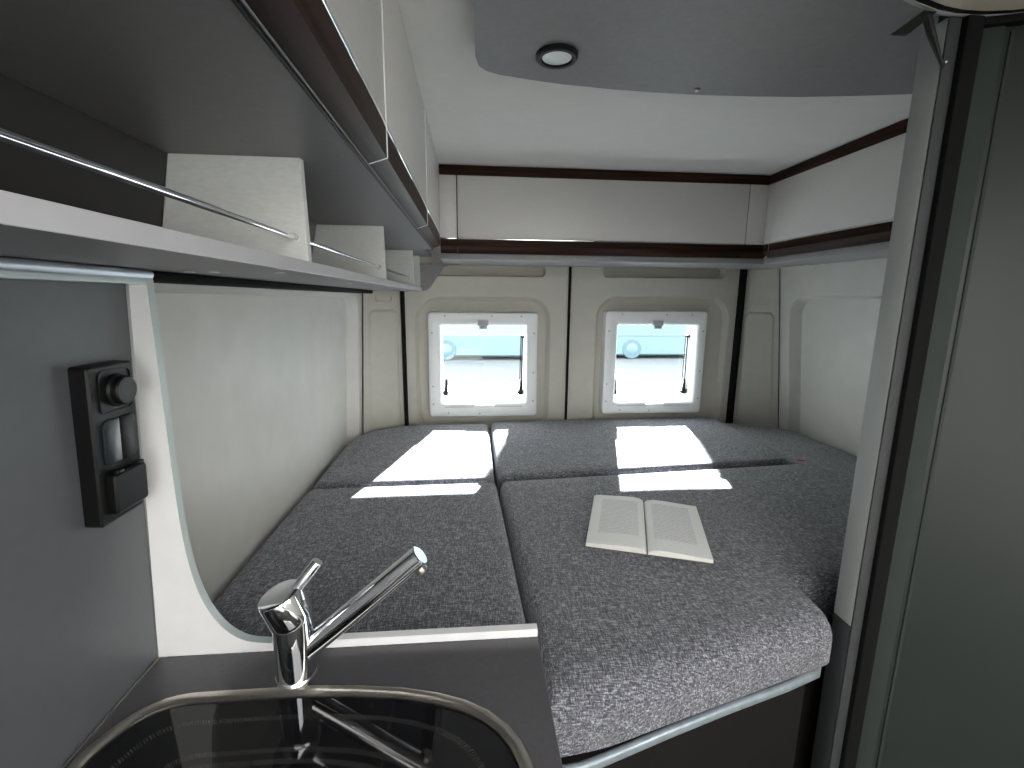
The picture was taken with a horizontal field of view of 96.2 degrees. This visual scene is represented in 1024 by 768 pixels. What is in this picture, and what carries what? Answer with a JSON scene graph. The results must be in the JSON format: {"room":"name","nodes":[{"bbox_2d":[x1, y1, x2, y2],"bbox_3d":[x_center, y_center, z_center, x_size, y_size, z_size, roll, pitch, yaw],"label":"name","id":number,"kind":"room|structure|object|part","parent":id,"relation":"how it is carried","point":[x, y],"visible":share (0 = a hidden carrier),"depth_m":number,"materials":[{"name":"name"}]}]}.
{"room":"vehicle interior","nodes":[
{"label":"vehicle interior","id":0,"kind":"room"},
{"bbox_2d":[0,179,362,767],"bbox_3d":[-0.572,0.430,0.785,0.186,1.700,2.400,0,10,-5],"label":"wall","id":1,"kind":"structure","parent":0,"point":[77,621],"depth_m":0.57,"materials":[{"name":"laminate"}]},
{"bbox_2d":[0,257,153,283],"bbox_3d":[-0.400,-0.033,0.035,0.034,0.017,1.048,0,10,-5],"label":"blind rail","id":2,"kind":"object","parent":1,"relation":"attached to","point":[10,268],"visible":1,"depth_m":0.44,"materials":[{"name":"metal"}]},
{"bbox_2d":[67,360,147,527],"bbox_3d":[-0.453,0.066,0.524,0.038,0.181,0.066,0,10,-5],"label":"control panel","id":3,"kind":"object","parent":1,"relation":"attached to","point":[112,475],"visible":1,"depth_m":0.51,"materials":[{"name":"black plastic"}]},
{"bbox_2d":[101,417,122,464],"bbox_3d":[-0.448,0.065,0.515,0.003,0.051,0.024,3,10,-5],"label":"rocker switch","id":4,"kind":"object","parent":3,"relation":"attached to","point":[111,435],"depth_m":0.51,"materials":[{"name":"black plastic"}]},
{"bbox_3d":[-0.441,0.007,0.519,0.012,0.037,0.037,2,10,-5],"label":"dimmer knob","id":5,"kind":"part","parent":3,"relation":"part of","materials":[{"name":"black plastic"}]},
{"bbox_2d":[119,413,137,458],"bbox_3d":[-0.450,0.060,0.539,0.003,0.051,0.024,3,10,-5],"label":"rocker switch","id":6,"kind":"object","parent":3,"relation":"attached to","point":[127,421],"depth_m":0.54,"materials":[{"name":"black plastic"}]},
{"bbox_2d":[62,657,159,767],"bbox_3d":[-0.445,0.474,0.124,0.002,0.002,1.048,0,10,-5],"label":"baseboard","id":7,"kind":"structure","parent":1,"relation":"attached to","point":[157,659],"depth_m":0.55,"materials":[{"name":"metal"}]},
{"bbox_2d":[0,0,439,256],"bbox_3d":[-0.379,-0.451,0.686,0.408,0.286,2.472,0,10,-5],"label":"upper cabinet","id":8,"kind":"object","parent":1,"relation":"attached to","point":[330,85],"visible":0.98,"depth_m":0.42,"materials":[{"name":"grey laminate"}]},
{"bbox_3d":[-0.139,-0.219,0.073,0.035,0.045,1.106,0,10,-5],"label":"grip rail","id":9,"kind":"part","parent":8,"relation":"part of","materials":[{"name":"brown wood"}]},
{"bbox_3d":[-0.210,-0.371,0.896,0.035,0.045,0.570,0,10,-5],"label":"grip rail","id":10,"kind":"part","parent":8,"relation":"part of","materials":[{"name":"brown wood"}]},
{"bbox_3d":[-0.255,-0.466,1.407,0.035,0.045,0.468,0,10,-5],"label":"grip rail","id":11,"kind":"part","parent":8,"relation":"part of","materials":[{"name":"brown wood"}]},
{"bbox_2d":[0,73,454,293],"bbox_3d":[-0.330,-0.236,0.733,0.420,0.156,2.478,0,10,-5],"label":"open shelf","id":12,"kind":"object","parent":1,"relation":"attached to","point":[75,187],"visible":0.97,"depth_m":0.50,"materials":[{"name":"grey laminate"}]},
{"bbox_3d":[-0.397,-0.124,0.043,0.033,0.128,1.096,0,10,-5],"label":"panel","id":13,"kind":"part","parent":12,"relation":"part of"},
{"bbox_3d":[-0.237,-0.092,0.062,0.007,0.006,1.096,0,10,-5],"label":"rail","id":14,"kind":"part","parent":12,"relation":"part of","materials":[{"name":"silver metal"}]},
{"bbox_2d":[290,233,298,240],"bbox_3d":[-0.283,-0.191,0.596,0.010,0.010,0.006,0,10,-5],"label":"socket","id":15,"kind":"object","parent":12,"relation":"attached to","point":[295,236],"depth_m":0.59,"materials":[{"name":"white plastic"}]},
{"bbox_3d":[-0.503,-0.348,1.260,0.033,0.128,1.360,0,10,-5],"label":"panel","id":16,"kind":"part","parent":12,"relation":"part of","materials":[{"name":"grey laminate"}]},
{"bbox_3d":[-0.308,-0.243,0.877,0.007,0.006,0.542,0,10,-5],"label":"rail","id":17,"kind":"part","parent":12,"relation":"part of","materials":[{"name":"silver metal"}]},
{"bbox_3d":[-0.355,-0.344,1.425,0.007,0.006,0.553,0,10,-5],"label":"rail","id":18,"kind":"part","parent":12,"relation":"part of","materials":[{"name":"silver metal"}]},
{"bbox_2d":[362,290,404,433],"bbox_3d":[-0.570,-0.032,1.973,0.227,1.580,0.089,-8,13,-38],"label":"wall","id":19,"kind":"structure","parent":0,"point":[383,393],"depth_m":1.95,"materials":[{"name":"beige plastic"}]},
{"bbox_2d":[362,293,362,393],"bbox_3d":[-0.625,0.088,1.925,0.056,1.160,0.003,0,10,-5],"label":"joint","id":20,"kind":"object","parent":19,"relation":"attached to","point":[362,293],"visible":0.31,"depth_m":1.88,"materials":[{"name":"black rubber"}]},
{"bbox_2d":[404,206,567,446],"bbox_3d":[-0.117,-0.053,2.111,0.709,1.580,0.075,0,10,-5],"label":"door","id":21,"kind":"structure","parent":19,"relation":"in","point":[541,290],"depth_m":2.04,"materials":[{"name":"beige plastic"}]},
{"bbox_2d":[400,291,408,425],"bbox_3d":[-0.476,-0.047,2.058,0.016,1.580,0.070,0,10,-5],"label":"seal","id":22,"kind":"object","parent":21,"relation":"attached to","point":[402,295],"visible":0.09,"depth_m":2.01,"materials":[{"name":"black rubber"}]},
{"bbox_2d":[427,312,537,416],"bbox_3d":[-0.130,-0.089,2.078,0.483,0.466,0.106,0,10,-5],"label":"window","id":23,"kind":"structure","parent":21,"relation":"attached to","point":[439,406],"depth_m":2.04,"materials":[{"name":"white plastic"}]},
{"bbox_3d":[-0.123,0.104,2.067,0.086,0.020,0.014,0,10,-5],"label":"blind handle","id":24,"kind":"part","parent":23,"relation":"part of","materials":[{"name":"white plastic"}]},
{"bbox_3d":[0.047,-0.123,2.120,0.024,0.203,0.021,0,10,-5],"label":"stay arm","id":25,"kind":"part","parent":23,"relation":"part of","materials":[{"name":"black plastic"}]},
{"bbox_2d":[564,267,571,419],"bbox_3d":[0.250,-0.053,2.128,0.013,1.580,0.054,0,10,-5],"label":"seal","id":26,"kind":"object","parent":21,"relation":"attached to","point":[570,268],"visible":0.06,"depth_m":2.08,"materials":[{"name":"black rubber"}]},
{"bbox_2d":[563,266,572,419],"bbox_3d":[0.250,-0.053,2.127,0.024,1.580,0.056,0,10,-5],"label":"door frame","id":27,"kind":"structure","parent":19,"relation":"attached to","point":[568,266],"depth_m":2.07,"materials":[{"name":"beige plastic"}]},
{"bbox_2d":[397,0,911,174],"bbox_3d":[0.482,-0.524,0.190,2.240,0.050,3.780,0,10,-5],"label":"ceiling","id":28,"kind":"structure","parent":0,"point":[476,116],"depth_m":1.19,"materials":[{"name":"white plastic"}]},
{"bbox_2d":[439,164,799,268],"bbox_3d":[0.433,-0.638,1.827,1.416,0.316,0.306,0,10,-5],"label":"upper cabinet","id":29,"kind":"object","parent":28,"relation":"attached to","point":[490,215],"visible":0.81,"depth_m":1.68,"materials":[{"name":"laminate"}]},
{"bbox_3d":[-0.228,-0.498,1.661,0.060,0.046,0.035,0,10,-5],"label":"grip rail","id":30,"kind":"part","parent":29,"relation":"part of","materials":[{"name":"brown wood"}]},
{"bbox_3d":[0.341,-0.502,1.710,1.076,0.046,0.035,0,10,-5],"label":"grip rail","id":31,"kind":"part","parent":29,"relation":"part of","materials":[{"name":"brown wood"}]},
{"bbox_3d":[0.355,-0.750,1.652,1.224,0.032,0.016,0,10,-5],"label":"trim","id":32,"kind":"part","parent":29,"relation":"part of","materials":[{"name":"brown wood"}]},
{"bbox_3d":[0.927,-0.506,1.761,0.094,0.046,0.035,0,10,-5],"label":"grip rail","id":33,"kind":"part","parent":29,"relation":"part of","materials":[{"name":"brown wood"}]},
{"bbox_2d":[474,0,963,96],"bbox_3d":[0.592,-0.515,0.381,1.248,0.034,1.231,0,10,-5],"label":"roof panel","id":34,"kind":"object","parent":28,"relation":"attached to","point":[757,48],"visible":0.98,"depth_m":0.78,"materials":[{"name":"plastic"}]},
{"bbox_2d":[536,43,577,68],"bbox_3d":[0.080,-0.583,0.819,0.075,0.008,0.075,0,10,-5],"label":"recessed light","id":35,"kind":"object","parent":34,"relation":"attached to","point":[555,55],"visible":1,"depth_m":0.81,"materials":[{"name":"black plastic"}]},
{"bbox_2d":[542,51,571,64],"bbox_3d":[0.080,-0.584,0.819,0.052,0.007,0.052,0,10,-5],"label":"diffuser","id":36,"kind":"object","parent":35,"relation":"attached to","point":[548,57],"depth_m":0.82,"materials":[{"name":"white plastic"}]},
{"bbox_2d":[904,0,1023,16],"bbox_3d":[0.763,-0.492,0.425,0.600,0.030,0.481,0,10,-5],"label":"roof vent frame","id":37,"kind":"object","parent":34,"relation":"attached to","point":[954,8],"visible":1,"depth_m":0.63,"materials":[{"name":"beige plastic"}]},
{"bbox_2d":[733,256,779,427],"bbox_3d":[1.177,-0.045,2.127,0.268,1.580,0.116,4,11,18],"label":"wall","id":38,"kind":"structure","parent":0,"point":[756,397],"depth_m":2.11,"materials":[{"name":"beige plastic"}]},
{"bbox_2d":[568,267,739,422],"bbox_3d":[0.645,-0.059,2.176,0.772,1.580,0.075,0,10,-5],"label":"door","id":39,"kind":"structure","parent":38,"relation":"in","point":[595,290],"depth_m":2.10,"materials":[{"name":"beige plastic"}]},
{"bbox_2d":[599,310,706,413],"bbox_3d":[0.649,-0.102,2.143,0.474,0.472,0.106,0,10,-5],"label":"window","id":40,"kind":"structure","parent":39,"relation":"attached to","point":[696,320],"depth_m":2.12,"materials":[{"name":"white plastic"}]},
{"bbox_3d":[0.662,0.101,2.135,0.086,0.020,0.014,0,10,-5],"label":"blind handle","id":41,"kind":"part","parent":40,"relation":"part of","materials":[{"name":"white plastic"}]},
{"bbox_3d":[0.829,-0.130,2.187,0.024,0.209,0.021,0,10,-5],"label":"stay arm","id":42,"kind":"part","parent":40,"relation":"part of","materials":[{"name":"black plastic"}]},
{"bbox_2d":[725,269,747,422],"bbox_3d":[1.042,-0.057,2.184,0.022,1.580,0.078,0,10,-5],"label":"seal","id":43,"kind":"object","parent":39,"relation":"attached to","point":[743,272],"visible":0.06,"depth_m":2.13,"materials":[{"name":"black rubber"}]},
{"bbox_2d":[778,269,779,427],"bbox_3d":[1.225,0.070,2.112,0.131,1.160,0.003,0,10,-5],"label":"joint","id":44,"kind":"object","parent":38,"relation":"attached to","point":[779,269],"visible":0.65,"depth_m":2.06,"materials":[{"name":"black rubber"}]},
{"bbox_2d":[779,258,886,456],"bbox_3d":[1.339,0.306,1.553,0.280,1.700,1.225,0,10,-5],"label":"wall","id":45,"kind":"structure","parent":0,"point":[829,313],"depth_m":1.83,"materials":[{"name":"white plastic"}]},
{"bbox_2d":[762,118,908,264],"bbox_3d":[1.103,-0.533,1.291,0.234,0.316,0.954,0,10,-5],"label":"upper cabinet","id":46,"kind":"object","parent":45,"relation":"attached to","point":[836,205],"visible":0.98,"depth_m":1.39,"materials":[{"name":"laminate"}]},
{"bbox_3d":[0.970,-0.500,1.730,0.035,0.046,0.032,0,10,-5],"label":"grip rail","id":47,"kind":"part","parent":46,"relation":"part of","materials":[{"name":"brown wood"}]},
{"bbox_3d":[1.009,-0.417,1.278,0.035,0.046,0.884,0,10,-5],"label":"grip rail","id":48,"kind":"part","parent":46,"relation":"part of","materials":[{"name":"brown wood"}]},
{"bbox_3d":[0.997,-0.670,1.247,0.016,0.032,0.916,0,10,-5],"label":"trim","id":49,"kind":"part","parent":46,"relation":"part of","materials":[{"name":"brown wood"}]},
{"bbox_2d":[934,16,948,24],"bbox_3d":[1.016,0.350,0.896,0.768,1.845,0.013,0,10,-5],"label":"wall","id":50,"kind":"structure","parent":0,"point":[938,19],"depth_m":0.69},
{"bbox_2d":[828,16,962,767],"bbox_3d":[0.620,0.375,0.815,0.020,1.819,0.003,0,10,-5],"label":"trim","id":51,"kind":"structure","parent":50,"relation":"attached to","point":[954,23],"depth_m":0.74,"materials":[{"name":"black plastic"}]},
{"bbox_2d":[856,12,1023,767],"bbox_3d":[0.919,0.379,0.749,0.580,1.799,0.022,3,11,16],"label":"door","id":52,"kind":"structure","parent":50,"relation":"in","point":[946,690],"depth_m":0.76,"materials":[{"name":"laminate"}]},
{"bbox_2d":[839,15,985,767],"bbox_3d":[0.643,0.372,0.830,0.027,1.819,0.047,0,10,-5],"label":"door frame","id":53,"kind":"structure","parent":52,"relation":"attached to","point":[972,26],"depth_m":0.73,"materials":[{"name":"black metal"}]},
{"bbox_3d":[0.927,-0.500,0.588,0.580,0.011,0.022,3,11,16],"label":"rail","id":54,"kind":"part","parent":52,"relation":"part of","materials":[{"name":"black rubber"}]},
{"bbox_3d":[0.463,1.370,0.564,2.240,0.050,3.730,0,10,-5],"label":"floor","id":55,"kind":"structure","parent":0,"visible":0},
{"bbox_2d":[491,453,832,767],"bbox_3d":[0.344,0.792,1.466,1.939,0.757,1.457,0,10,-5],"label":"platform","id":56,"kind":"object","parent":55,"relation":"on","point":[774,726],"visible":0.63,"depth_m":0.81,"materials":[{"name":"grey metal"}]},
{"bbox_2d":[167,483,528,657],"bbox_3d":[-0.292,0.420,1.082,0.598,0.101,0.737,0,10,-5],"label":"cushion","id":57,"kind":"object","parent":56,"relation":"on","point":[469,579],"visible":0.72,"depth_m":1.01,"materials":[{"name":"fabric"}]},
{"bbox_2d":[314,424,494,488],"bbox_3d":[-0.362,0.288,1.741,0.565,0.121,0.620,0,10,-5],"label":"cushion","id":58,"kind":"object","parent":56,"relation":"on","point":[411,455],"visible":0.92,"depth_m":1.63,"materials":[{"name":"fabric"}]},
{"bbox_2d":[491,417,783,500],"bbox_3d":[0.453,0.276,1.843,1.055,0.124,0.638,0,10,-5],"label":"cushion","id":59,"kind":"object","parent":56,"relation":"on","point":[539,449],"visible":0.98,"depth_m":1.75,"materials":[{"name":"fabric"}]},
{"bbox_2d":[500,423,856,756],"bbox_3d":[0.646,0.362,1.440,1.362,0.102,1.481,0,10,-5],"label":"cushion","id":60,"kind":"object","parent":56,"relation":"on","point":[631,645],"visible":0.82,"depth_m":0.91,"materials":[{"name":"fabric"}]},
{"bbox_2d":[585,495,713,564],"bbox_3d":[0.336,0.351,1.155,0.278,0.016,0.276,3,11,14],"label":"open book","id":61,"kind":"object","parent":60,"relation":"on","point":[656,528],"visible":1,"depth_m":1.12,"materials":[{"name":"paper"}]},
{"bbox_3d":[0.332,0.545,0.764,0.599,0.018,0.048,-4,11,-24],"label":"edge rail","id":62,"kind":"part","parent":56,"relation":"part of","materials":[{"name":"silver metal"}]},
{"bbox_3d":[0.343,0.802,1.474,1.911,0.734,1.417,0,10,-5],"label":"panel","id":63,"kind":"part","parent":56,"relation":"part of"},
{"bbox_2d":[810,613,850,767],"bbox_3d":[0.614,0.850,0.924,0.020,0.845,0.040,0,10,-5],"label":"post","id":64,"kind":"object","parent":55,"relation":"on","point":[834,670],"visible":0.76,"depth_m":0.87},
{"bbox_2d":[834,18,947,625],"bbox_3d":[0.622,-0.045,0.760,0.020,0.973,0.040,0,10,-5],"label":"post","id":65,"kind":"object","parent":64,"relation":"on","point":[927,72],"visible":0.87,"depth_m":0.74,"materials":[{"name":"grey plastic"}]},
{"bbox_2d":[891,11,947,68],"bbox_3d":[0.575,-0.484,0.646,0.089,0.068,0.012,0,10,-5],"label":"bracket","id":66,"kind":"object","parent":65,"relation":"attached to","point":[925,17],"depth_m":0.64,"materials":[{"name":"black plastic"}]},
{"bbox_3d":[0.560,-0.504,0.641,0.059,0.028,0.008,0,10,-5],"label":"latch plate","id":67,"kind":"part","parent":66,"relation":"part of","materials":[{"name":"black plastic"}]},
{"bbox_3d":[0.596,-0.484,0.649,0.047,0.067,0.011,-1,11,-10],"label":"arm","id":68,"kind":"part","parent":66,"relation":"part of","materials":[{"name":"black plastic"}]},
{"bbox_3d":[-0.184,0.943,0.239,0.536,0.894,1.038,0,10,-5],"label":"cabinet","id":69,"kind":"object","parent":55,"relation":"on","visible":0},
{"bbox_2d":[65,637,562,767],"bbox_3d":[-0.182,0.488,0.151,0.532,0.030,1.050,0,10,-5],"label":"countertop","id":70,"kind":"structure","parent":69,"relation":"on","point":[506,678],"depth_m":0.61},
{"bbox_2d":[67,685,533,767],"bbox_3d":[-0.214,0.493,0.404,0.500,0.139,0.419,0,10,-5],"label":"sink","id":71,"kind":"object","parent":70,"relation":"in","point":[319,726],"visible":1,"depth_m":0.53,"materials":[{"name":"metal"}]},
{"bbox_2d":[129,278,537,656],"bbox_3d":[-0.225,0.119,0.621,0.532,0.524,0.012,0,10,-5],"label":"board","id":72,"kind":"object","parent":70,"relation":"on","point":[188,622],"visible":0.96,"depth_m":0.62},
{"bbox_2d":[258,547,426,689],"bbox_3d":[-0.216,0.301,0.599,0.211,0.176,0.057,0,10,-5],"label":"kitchen faucet","id":73,"kind":"object","parent":70,"relation":"on","point":[286,608],"visible":1,"depth_m":0.59,"materials":[{"name":"silver metal"}]},
{"bbox_3d":[-0.267,0.250,0.591,0.045,0.051,0.015,-2,11,-16],"label":"lever","id":74,"kind":"part","parent":73,"relation":"part of","materials":[{"name":"silver metal"}]},
{"bbox_3d":[-0.197,0.288,0.602,0.171,0.151,0.031,0,10,-5],"label":"spout","id":75,"kind":"part","parent":73,"relation":"part of","materials":[{"name":"silver metal"}]},
{"label":"outside","id":76,"kind":"structure","parent":0,"visible":0},
{"bbox_2d":[443,355,685,398],"bbox_3d":[-2.149,-2.560,24.856,120.000,0.050,130.000,0,10,-5],"label":"ground","id":77,"kind":"structure","parent":76,"point":[642,376],"depth_m":12.01,"materials":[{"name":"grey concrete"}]},
{"bbox_2d":[442,325,523,359],"bbox_3d":[-0.474,-2.144,15.893,5.600,2.399,2.080,0,10,-5],"label":"van","id":78,"kind":"object","parent":77,"relation":"on","point":[458,340],"visible":0.27,"depth_m":14.96,"materials":[{"name":"paint"}]},
{"bbox_2d":[616,325,688,358],"bbox_3d":[5.777,-2.241,16.725,5.600,2.399,2.080,0,10,-5],"label":"van","id":79,"kind":"object","parent":77,"relation":"on","point":[633,341],"visible":0.24,"depth_m":15.75,"materials":[{"name":"paint"}]}
]}

